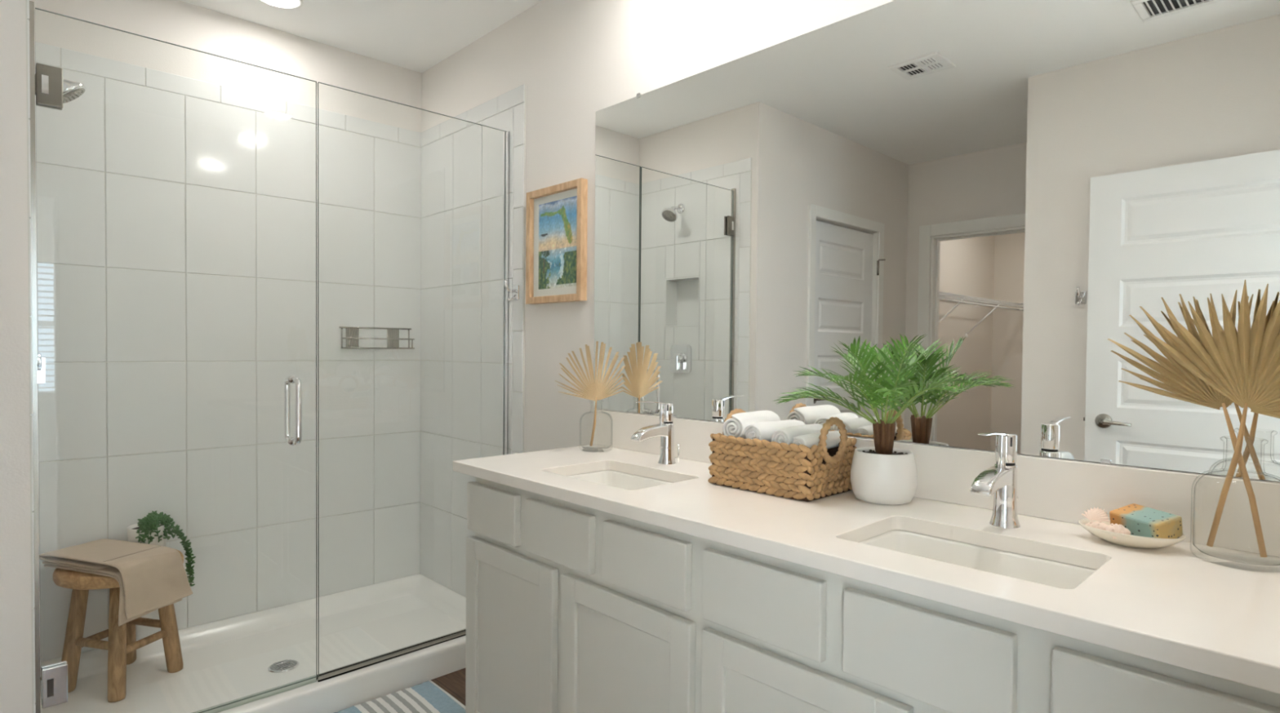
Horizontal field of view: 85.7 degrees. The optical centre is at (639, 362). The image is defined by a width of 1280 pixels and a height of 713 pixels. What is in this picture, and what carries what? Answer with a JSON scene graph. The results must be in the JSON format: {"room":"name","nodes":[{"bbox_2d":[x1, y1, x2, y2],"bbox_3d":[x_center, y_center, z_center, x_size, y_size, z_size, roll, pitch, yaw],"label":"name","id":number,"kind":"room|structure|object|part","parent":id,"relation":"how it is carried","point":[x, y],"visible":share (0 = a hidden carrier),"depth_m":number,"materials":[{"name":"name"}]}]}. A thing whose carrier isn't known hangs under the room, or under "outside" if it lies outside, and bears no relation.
{"room":"bathroom","nodes":[
{"label":"bathroom","id":0,"kind":"room"},
{"bbox_2d":[0,0,35,712],"bbox_3d":[-1.913,-0.105,2.017,0.169,2.624,0.949,-1,2,-44],"label":"wall","id":1,"kind":"structure","parent":0,"point":[17,602],"depth_m":1.71,"materials":[{"name":"white paint"}]},
{"bbox_2d":[29,0,40,712],"bbox_3d":[-1.628,0.073,1.855,0.013,2.062,0.024,-1,2,-44],"label":"strip","id":2,"kind":"object","parent":1,"relation":"attached to","point":[32,62],"visible":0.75,"depth_m":1.85,"materials":[{"name":"silver metal"}]},
{"bbox_2d":[35,7,317,712],"bbox_3d":[-1.364,0.077,2.109,0.718,2.050,0.134,-1,2,-44],"label":"shower glass door","id":3,"kind":"structure","parent":2,"relation":"attached to","point":[48,79],"depth_m":1.90,"materials":[{"name":"grey"}]},
{"bbox_3d":[-1.161,0.161,2.307,0.027,0.235,0.134,-1,2,-44],"label":"pull handle","id":4,"kind":"part","parent":3,"relation":"part of","materials":[{"name":"silver metal"}]},
{"bbox_2d":[37,352,46,384],"bbox_3d":[-1.888,0.003,2.152,0.053,0.174,0.172,-1,2,-44],"label":"shower valve","id":5,"kind":"object","parent":1,"relation":"attached to","point":[41,360],"visible":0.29,"depth_m":2.15,"materials":[{"name":"silver metal"}]},
{"bbox_2d":[62,78,86,103],"bbox_3d":[-1.842,-0.881,2.171,0.159,0.123,0.102,-1,2,-44],"label":"shower","id":6,"kind":"object","parent":1,"relation":"attached to","point":[72,90],"visible":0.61,"depth_m":2.18,"materials":[{"name":"silver metal"}]},
{"bbox_2d":[126,523,166,546],"bbox_3d":[-1.857,0.661,2.602,0.124,0.094,0.124,-1,2,-44],"label":"pot","id":7,"kind":"object","parent":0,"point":[140,534],"depth_m":2.55,"materials":[{"name":"white ceramic"}]},
{"bbox_2d":[29,0,422,662],"bbox_3d":[-1.695,-0.123,2.975,1.812,2.624,0.149,-1,2,-44],"label":"wall","id":8,"kind":"structure","parent":0,"point":[175,195],"depth_m":2.85,"materials":[{"name":"white tile"}]},
{"bbox_2d":[338,326,414,349],"bbox_3d":[-1.231,-0.115,3.264,0.347,0.102,0.080,-1,2,-44],"label":"shower caddy","id":9,"kind":"object","parent":8,"relation":"attached to","point":[352,338],"visible":1,"depth_m":3.24,"materials":[{"name":"silver metal"}]},
{"bbox_3d":[-1.338,-0.113,3.211,0.059,0.091,0.006,-1,2,-44],"label":"adhesive plate","id":10,"kind":"part","parent":9,"relation":"part of","materials":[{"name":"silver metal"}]},
{"bbox_3d":[-1.197,-0.114,3.346,0.059,0.091,0.006,-1,2,-44],"label":"adhesive plate","id":11,"kind":"part","parent":9,"relation":"part of","materials":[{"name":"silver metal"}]},
{"bbox_2d":[180,0,542,73],"bbox_3d":[-0.110,-1.399,-0.541,7.300,0.100,7.320,-1,2,-44],"label":"ceiling","id":12,"kind":"structure","parent":0,"point":[415,35],"depth_m":2.89,"materials":[{"name":"white paint"}]},
{"bbox_2d":[258,0,302,8],"bbox_3d":[-1.415,-1.449,2.699,0.174,0.054,0.174,-1,2,-44],"label":"recessed light","id":13,"kind":"object","parent":12,"relation":"in","point":[282,4],"visible":1,"depth_m":2.75,"materials":[{"name":"white"}]},
{"bbox_2d":[407,667,466,706],"bbox_3d":[-0.134,1.298,-0.485,7.300,0.072,7.320,-1,2,-44],"label":"floor","id":14,"kind":"structure","parent":0,"point":[453,683],"depth_m":2.59,"materials":[{"name":"brown wood"}]},
{"bbox_2d":[40,573,466,712],"bbox_3d":[-1.360,1.138,2.655,1.510,0.120,0.846,-1,2,-44],"label":"shower pan","id":15,"kind":"object","parent":14,"relation":"on","point":[229,660],"visible":0.8,"depth_m":2.65,"materials":[{"name":"white plastic"}]},
{"bbox_2d":[53,548,183,702],"bbox_3d":[-1.858,0.928,2.473,0.371,0.435,0.382,-1,2,-44],"label":"wooden stool","id":16,"kind":"object","parent":15,"relation":"on","point":[122,646],"visible":0.54,"depth_m":2.38,"materials":[{"name":"brown wood"}]},
{"bbox_3d":[-1.973,0.950,2.407,0.091,0.392,0.050,0,1,-33],"label":"leg","id":17,"kind":"part","parent":16,"relation":"part of","materials":[{"name":"brown wood"}]},
{"bbox_2d":[39,539,192,626],"bbox_3d":[-1.841,0.756,2.418,0.444,0.193,0.250,1,1,18],"label":"folded towel","id":18,"kind":"object","parent":16,"relation":"on","point":[150,578],"visible":1,"depth_m":2.36,"materials":[{"name":"fabric"}]},
{"bbox_3d":[-1.787,0.953,2.359,0.050,0.392,0.091,0,1,-33],"label":"leg","id":19,"kind":"part","parent":16,"relation":"part of","materials":[{"name":"brown wood"}]},
{"bbox_3d":[-1.857,0.734,2.469,0.371,0.046,0.382,-1,2,-44],"label":"seat","id":20,"kind":"part","parent":16,"relation":"part of","materials":[{"name":"brown wood"}]},
{"bbox_3d":[-1.926,0.947,2.593,0.050,0.392,0.091,0,1,-33],"label":"leg","id":21,"kind":"part","parent":16,"relation":"part of","materials":[{"name":"brown wood"}]},
{"bbox_2d":[126,511,195,586],"bbox_3d":[-1.812,0.711,2.596,0.213,0.290,0.160,1,1,19],"label":"succulent","id":22,"kind":"object","parent":16,"relation":"on","point":[152,530],"visible":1,"depth_m":2.59,"materials":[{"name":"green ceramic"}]},
{"bbox_3d":[-1.845,0.633,2.563,0.056,0.110,0.078,-1,2,-44],"label":"trailing stem","id":23,"kind":"part","parent":22,"relation":"part of","materials":[{"name":"green plant"}]},
{"bbox_3d":[-1.837,0.623,2.567,0.032,0.086,0.088,0,1,-26],"label":"trailing stem","id":24,"kind":"part","parent":22,"relation":"part of","materials":[{"name":"green plant"}]},
{"bbox_3d":[-1.839,0.599,2.568,0.032,0.044,0.080,0,2,-38],"label":"trailing stem","id":25,"kind":"part","parent":22,"relation":"part of","materials":[{"name":"green plant"}]},
{"bbox_3d":[-1.835,0.630,2.571,0.029,0.108,0.085,-1,2,-44],"label":"trailing stem","id":26,"kind":"part","parent":22,"relation":"part of","materials":[{"name":"green plant"}]},
{"bbox_3d":[-1.830,0.619,2.575,0.030,0.087,0.093,-1,2,-44],"label":"trailing stem","id":27,"kind":"part","parent":22,"relation":"part of","materials":[{"name":"green plant"}]},
{"bbox_3d":[-1.830,0.605,2.570,0.032,0.037,0.092,-1,2,-44],"label":"trailing stem","id":28,"kind":"part","parent":22,"relation":"part of","materials":[{"name":"green plant"}]},
{"bbox_3d":[-1.827,0.595,2.577,0.034,0.057,0.087,-1,2,-44],"label":"trailing stem","id":29,"kind":"part","parent":22,"relation":"part of","materials":[{"name":"green plant"}]},
{"bbox_3d":[-1.827,0.593,2.583,0.084,0.056,0.029,1,1,35],"label":"trailing stem","id":30,"kind":"part","parent":22,"relation":"part of","materials":[{"name":"green plant"}]},
{"bbox_3d":[-1.820,0.595,2.581,0.084,0.053,0.029,1,1,34],"label":"trailing stem","id":31,"kind":"part","parent":22,"relation":"part of","materials":[{"name":"green plant"}]},
{"bbox_3d":[-1.821,0.626,2.584,0.044,0.090,0.088,-1,2,-44],"label":"trailing stem","id":32,"kind":"part","parent":22,"relation":"part of","materials":[{"name":"green plant"}]},
{"bbox_3d":[-1.823,0.596,2.595,0.081,0.050,0.026,0,1,-8],"label":"trailing stem","id":33,"kind":"part","parent":22,"relation":"part of","materials":[{"name":"green plant"}]},
{"bbox_3d":[-1.818,0.593,2.602,0.076,0.055,0.056,-1,2,-44],"label":"trailing stem","id":34,"kind":"part","parent":22,"relation":"part of","materials":[{"name":"green plant"}]},
{"bbox_3d":[-1.819,0.622,2.605,0.078,0.098,0.066,-1,2,-44],"label":"trailing stem","id":35,"kind":"part","parent":22,"relation":"part of","materials":[{"name":"green plant"}]},
{"bbox_3d":[-1.812,0.625,2.612,0.089,0.092,0.047,-1,2,-44],"label":"trailing stem","id":36,"kind":"part","parent":22,"relation":"part of","materials":[{"name":"green plant"}]},
{"bbox_3d":[-1.779,0.709,2.618,0.136,0.268,0.108,-1,2,-44],"label":"trailing stem","id":37,"kind":"part","parent":22,"relation":"part of","materials":[{"name":"green plant"}]},
{"bbox_3d":[-1.781,0.696,2.619,0.135,0.232,0.101,-1,2,-44],"label":"trailing stem","id":38,"kind":"part","parent":22,"relation":"part of","materials":[{"name":"green plant"}]},
{"bbox_3d":[-1.775,0.692,2.617,0.140,0.233,0.117,-1,2,-44],"label":"trailing stem","id":39,"kind":"part","parent":22,"relation":"part of","materials":[{"name":"green plant"}]},
{"bbox_3d":[-1.778,0.718,2.619,0.140,0.276,0.111,-1,2,-44],"label":"trailing stem","id":40,"kind":"part","parent":22,"relation":"part of","materials":[{"name":"green plant"}]},
{"bbox_3d":[-1.740,0.950,2.545,0.091,0.392,0.050,0,1,-33],"label":"leg","id":41,"kind":"part","parent":16,"relation":"part of","materials":[{"name":"brown wood"}]},
{"bbox_2d":[315,81,509,682],"bbox_3d":[-0.830,0.072,2.622,0.759,2.053,0.022,-1,2,-44],"label":"glass panel","id":42,"kind":"object","parent":15,"relation":"on","point":[359,665],"visible":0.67,"depth_m":2.70,"materials":[{"name":"grey"}]},
{"bbox_2d":[334,680,465,712],"bbox_3d":[-0.904,1.204,2.114,0.839,0.018,0.546,-1,2,-44],"label":"bath rug","id":43,"kind":"object","parent":14,"relation":"on","point":[428,697],"visible":1,"depth_m":2.41,"materials":[{"name":"fabric"}]},
{"bbox_2d":[465,477,1279,712],"bbox_3d":[0.329,0.791,1.577,0.562,0.889,1.864,-1,2,-44],"label":"vanity cabinet","id":44,"kind":"object","parent":14,"relation":"on","point":[571,608],"visible":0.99,"depth_m":1.34,"materials":[{"name":"white paint"}]},
{"bbox_3d":[-0.418,0.427,1.960,0.021,0.140,0.252,-1,2,-44],"label":"drawer","id":45,"kind":"part","parent":44,"relation":"part of","materials":[{"name":"white paint"}]},
{"bbox_3d":[-0.362,0.802,1.911,0.011,0.456,0.321,-1,2,-44],"label":"door panel","id":46,"kind":"part","parent":44,"relation":"part of","materials":[{"name":"white paint"}]},
{"bbox_3d":[-0.364,0.802,1.908,0.021,0.562,0.426,-1,2,-44],"label":"door","id":47,"kind":"part","parent":44,"relation":"part of","materials":[{"name":"white paint"}]},
{"bbox_3d":[-0.205,0.434,1.738,0.021,0.140,0.266,-1,2,-44],"label":"drawer","id":48,"kind":"part","parent":44,"relation":"part of","materials":[{"name":"white paint"}]},
{"bbox_3d":[-0.040,0.811,1.576,0.011,0.456,0.325,-1,2,-44],"label":"door panel","id":49,"kind":"part","parent":44,"relation":"part of","materials":[{"name":"white paint"}]},
{"bbox_3d":[-0.043,0.812,1.574,0.021,0.562,0.430,-1,2,-44],"label":"door","id":50,"kind":"part","parent":44,"relation":"part of","materials":[{"name":"white paint"}]},
{"bbox_3d":[0.010,0.440,1.515,0.021,0.140,0.262,-1,2,-44],"label":"drawer","id":51,"kind":"part","parent":44,"relation":"part of","materials":[{"name":"white paint"}]},
{"bbox_3d":[0.225,0.447,1.291,0.021,0.140,0.269,-1,2,-44],"label":"drawer","id":52,"kind":"part","parent":44,"relation":"part of","materials":[{"name":"white paint"}]},
{"bbox_3d":[0.278,0.821,1.245,0.011,0.456,0.322,-1,2,-44],"label":"door panel","id":53,"kind":"part","parent":44,"relation":"part of","materials":[{"name":"white paint"}]},
{"bbox_3d":[0.276,0.821,1.242,0.021,0.562,0.427,-1,2,-44],"label":"door","id":54,"kind":"part","parent":44,"relation":"part of","materials":[{"name":"white paint"}]},
{"bbox_2d":[452,444,1279,694],"bbox_3d":[0.309,0.330,1.585,0.574,0.030,1.927,-1,2,-44],"label":"countertop","id":55,"kind":"structure","parent":44,"relation":"on","point":[1171,606],"depth_m":1.18,"materials":[{"name":"stone"}]},
{"bbox_2d":[579,400,613,452],"bbox_3d":[-0.147,0.212,2.321,0.111,0.168,0.111,-1,2,-44],"label":"glass bottle","id":56,"kind":"object","parent":55,"relation":"on","point":[590,400],"visible":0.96,"depth_m":2.31,"materials":[{"name":"clear glass"}]},
{"bbox_2d":[554,341,626,446],"bbox_3d":[-0.150,0.106,2.318,0.286,0.354,0.029,0,1,-30],"label":"leaf","id":57,"kind":"object","parent":56,"relation":"in","point":[597,390],"visible":0.97,"depth_m":2.32,"materials":[{"name":"beige plant"}]},
{"bbox_3d":[-0.149,0.029,2.316,0.286,0.200,0.029,0,1,-30],"label":"fan blade","id":58,"kind":"part","parent":57,"relation":"part of","materials":[{"name":"beige plant"}]},
{"bbox_3d":[-0.157,0.200,2.322,0.023,0.165,0.008,0,1,-2],"label":"stem","id":59,"kind":"part","parent":57,"relation":"part of","materials":[{"name":"beige plant"}]},
{"bbox_2d":[566,470,671,490],"bbox_3d":[-0.061,0.407,1.899,0.303,0.140,0.423,-1,2,-44],"label":"undermount sink","id":60,"kind":"object","parent":55,"relation":"in","point":[608,477],"visible":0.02,"depth_m":2.06,"materials":[{"name":"white ceramic"}]},
{"bbox_2d":[631,401,680,465],"bbox_3d":[0.052,0.208,2.031,0.186,0.192,0.055,-1,2,-44],"label":"faucet","id":61,"kind":"object","parent":55,"relation":"on","point":[665,429],"visible":1,"depth_m":2.04,"materials":[{"name":"silver metal"}]},
{"bbox_3d":[0.028,0.205,2.008,0.119,0.040,0.037,-1,2,-44],"label":"spout","id":62,"kind":"part","parent":61,"relation":"part of","materials":[{"name":"silver metal"}]},
{"bbox_3d":[0.032,0.149,2.010,0.116,0.074,0.017,-1,2,-44],"label":"lever","id":63,"kind":"part","parent":61,"relation":"part of","materials":[{"name":"silver metal"}]},
{"bbox_3d":[0.117,0.275,2.090,0.010,0.056,0.011,-1,2,-44],"label":"pop rod","id":64,"kind":"part","parent":61,"relation":"part of","materials":[{"name":"silver metal"}]},
{"bbox_2d":[707,408,857,502],"bbox_3d":[0.356,0.219,1.728,0.230,0.188,0.307,-1,2,-44],"label":"woven basket","id":65,"kind":"object","parent":55,"relation":"on","point":[801,473],"visible":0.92,"depth_m":1.63,"materials":[{"name":"wicker"}]},
{"bbox_3d":[0.258,0.178,1.830,0.113,0.113,0.019,-1,2,-44],"label":"handle","id":66,"kind":"part","parent":65,"relation":"part of","materials":[{"name":"brown wicker"}]},
{"bbox_2d":[722,410,780,439],"bbox_3d":[0.293,0.164,1.794,0.074,0.072,0.187,2,2,42],"label":"rolled towel","id":67,"kind":"object","parent":65,"relation":"in","point":[735,427],"visible":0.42,"depth_m":1.74,"materials":[{"name":"white fabric"}]},
{"bbox_2d":[742,419,805,442],"bbox_3d":[0.344,0.176,1.741,0.189,0.057,0.067,0,2,-38],"label":"rolled towel","id":68,"kind":"object","parent":65,"relation":"in","point":[761,431],"visible":0.5,"depth_m":1.69,"materials":[{"name":"white fabric"}]},
{"bbox_2d":[771,424,822,444],"bbox_3d":[0.392,0.184,1.691,0.058,0.058,0.188,2,2,43],"label":"rolled towel","id":69,"kind":"object","parent":65,"relation":"in","point":[785,435],"visible":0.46,"depth_m":1.64,"materials":[{"name":"white fabric"}]},
{"bbox_2d":[792,431,840,448],"bbox_3d":[0.429,0.189,1.651,0.184,0.042,0.043,-1,2,-44],"label":"rolled towel","id":70,"kind":"object","parent":65,"relation":"in","point":[833,441],"visible":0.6,"depth_m":1.62,"materials":[{"name":"white fabric"}]},
{"bbox_3d":[0.455,0.184,1.625,0.113,0.113,0.019,-1,2,-44],"label":"handle","id":71,"kind":"part","parent":65,"relation":"part of","materials":[{"name":"brown wicker"}]},
{"bbox_2d":[773,333,973,505],"bbox_3d":[0.521,0.126,1.560,0.311,0.382,0.431,-1,2,-44],"label":"potted palm","id":72,"kind":"object","parent":55,"relation":"on","point":[883,474],"visible":1,"depth_m":1.54,"materials":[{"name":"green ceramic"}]},
{"bbox_2d":[859,530,1096,589],"bbox_3d":[0.578,0.427,1.224,0.295,0.140,0.428,-1,2,-44],"label":"undermount sink","id":73,"kind":"object","parent":55,"relation":"in","point":[1033,570],"visible":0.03,"depth_m":1.31,"materials":[{"name":"white ceramic"}]},
{"bbox_2d":[969,432,1020,529],"bbox_3d":[0.691,0.228,1.333,0.186,0.192,0.055,-1,2,-44],"label":"faucet","id":74,"kind":"object","parent":55,"relation":"on","point":[1000,480],"visible":1,"depth_m":1.34,"materials":[{"name":"silver metal"}]},
{"bbox_3d":[0.667,0.225,1.310,0.119,0.040,0.037,-1,2,-44],"label":"spout","id":75,"kind":"part","parent":74,"relation":"part of","materials":[{"name":"silver metal"}]},
{"bbox_3d":[0.671,0.169,1.312,0.116,0.074,0.017,-1,2,-44],"label":"lever","id":76,"kind":"part","parent":74,"relation":"part of","materials":[{"name":"silver metal"}]},
{"bbox_2d":[1078,519,1186,549],"bbox_3d":[0.882,0.313,1.243,0.115,0.028,0.160,-1,2,-44],"label":"soap dish","id":77,"kind":"object","parent":55,"relation":"on","point":[1131,541],"visible":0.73,"depth_m":1.21,"materials":[{"name":"beige ceramic"}]},
{"bbox_2d":[1081,506,1109,522],"bbox_3d":[0.841,0.280,1.276,0.024,0.024,0.057,0,1,-16],"label":"seashell","id":78,"kind":"object","parent":77,"relation":"in","point":[1094,514],"visible":1,"depth_m":1.27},
{"bbox_2d":[1084,520,1109,530],"bbox_3d":[0.833,0.300,1.254,0.023,0.025,0.046,0,1,-29],"label":"seashell","id":79,"kind":"object","parent":77,"relation":"in","point":[1097,525],"visible":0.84,"depth_m":1.25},
{"bbox_2d":[1106,523,1130,539],"bbox_3d":[0.846,0.301,1.222,0.029,0.030,0.037,-1,2,-44],"label":"seashell","id":80,"kind":"object","parent":77,"relation":"in","point":[1116,528],"visible":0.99,"depth_m":1.21,"materials":[{"name":"white"}]},
{"bbox_2d":[1109,503,1182,539],"bbox_3d":[0.905,0.289,1.236,0.067,0.053,0.090,0,1,-17],"label":"soap bar","id":81,"kind":"object","parent":77,"relation":"in","point":[1140,521],"visible":0.86,"depth_m":1.21,"materials":[{"name":"multicoloured"}]},
{"bbox_2d":[1190,435,1279,573],"bbox_3d":[0.997,0.228,1.142,0.132,0.205,0.132,-1,2,-44],"label":"glass bottle","id":82,"kind":"object","parent":55,"relation":"on","point":[1219,556],"visible":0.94,"depth_m":1.13,"materials":[{"name":"clear glass"}]},
{"bbox_2d":[1107,289,1277,557],"bbox_3d":[0.963,0.096,1.185,0.043,0.436,0.271,-1,2,-44],"label":"leaf","id":83,"kind":"object","parent":82,"relation":"in","point":[1188,388],"visible":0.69,"depth_m":1.20,"materials":[{"name":"beige plant"}]},
{"bbox_3d":[0.963,-0.021,1.182,0.272,0.202,0.032,2,2,43],"label":"fan blade","id":84,"kind":"part","parent":83,"relation":"part of","materials":[{"name":"beige plant"}]},
{"bbox_3d":[0.998,0.192,1.142,0.011,0.245,0.069,0,1,-21],"label":"stem","id":85,"kind":"part","parent":83,"relation":"part of","materials":[{"name":"brown plant"}]},
{"bbox_2d":[1146,280,1279,546],"bbox_3d":[1.013,0.091,1.103,0.051,0.449,0.333,-1,2,-44],"label":"leaf","id":86,"kind":"object","parent":82,"relation":"in","point":[1248,375],"visible":1,"depth_m":1.13,"materials":[{"name":"beige plant"}]},
{"bbox_3d":[1.011,-0.010,1.099,0.333,0.247,0.034,2,2,41],"label":"fan blade","id":87,"kind":"part","parent":86,"relation":"part of","materials":[{"name":"beige plant"}]},
{"bbox_3d":[0.982,0.190,1.154,0.009,0.249,0.054,0,1,-21],"label":"stem","id":88,"kind":"part","parent":86,"relation":"part of","materials":[{"name":"brown plant"}]},
{"bbox_3d":[0.438,0.453,1.069,0.021,0.140,0.264,-1,2,-44],"label":"drawer","id":89,"kind":"part","parent":44,"relation":"part of","materials":[{"name":"white paint"}]},
{"bbox_3d":[0.655,0.460,0.844,0.021,0.140,0.268,-1,2,-44],"label":"drawer","id":90,"kind":"part","parent":44,"relation":"part of","materials":[{"name":"white paint"}]},
{"bbox_2d":[419,0,1279,597],"bbox_3d":[0.093,-0.094,2.315,0.149,2.624,3.300,-1,2,-44],"label":"wall","id":91,"kind":"structure","parent":0,"point":[542,77],"depth_m":2.82,"materials":[{"name":"white paint"}]},
{"bbox_2d":[504,280,519,302],"bbox_3d":[-0.526,-0.289,2.808,0.058,0.088,0.046,-1,2,-44],"label":"robe hook","id":92,"kind":"object","parent":91,"relation":"attached to","point":[516,289],"visible":1,"depth_m":2.81,"materials":[{"name":"silver metal"}]},
{"bbox_3d":[-0.508,-0.285,2.825,0.008,0.060,0.046,-1,2,-44],"label":"plate","id":93,"kind":"part","parent":92,"relation":"part of","materials":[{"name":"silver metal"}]},
{"bbox_2d":[525,177,587,304],"bbox_3d":[-0.322,-0.449,2.626,0.030,0.441,0.347,-1,2,-44],"label":"framed picture","id":94,"kind":"object","parent":91,"relation":"attached to","point":[557,221],"visible":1,"depth_m":2.62,"materials":[{"name":"brown wood"}]},
{"bbox_2d":[538,195,577,289],"bbox_3d":[-0.314,-0.450,2.622,0.001,0.331,0.241,-1,2,-44],"label":"print","id":95,"kind":"object","parent":94,"relation":"attached to","point":[557,220],"depth_m":2.62},
{"bbox_2d":[593,0,1279,481],"bbox_3d":[0.512,-0.348,1.775,0.008,1.071,1.946,-1,2,-44],"label":"wall mirror","id":96,"kind":"object","parent":91,"relation":"attached to","point":[1005,184],"visible":0.87,"depth_m":1.54,"materials":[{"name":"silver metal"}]},
{"bbox_2d":[593,409,1279,557],"bbox_3d":[0.510,0.251,1.776,0.020,0.124,1.927,-1,2,-44],"label":"backsplash","id":97,"kind":"structure","parent":91,"relation":"attached to","point":[1048,488],"depth_m":1.39,"materials":[{"name":"stone"}]},
{"bbox_2d":[850,447,917,505],"bbox_3d":[0.561,0.260,1.590,0.145,0.114,0.145,-1,2,-44],"label":"pot","id":98,"kind":"object","parent":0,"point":[884,476],"depth_m":1.53,"materials":[{"name":"white ceramic"}]}
]}

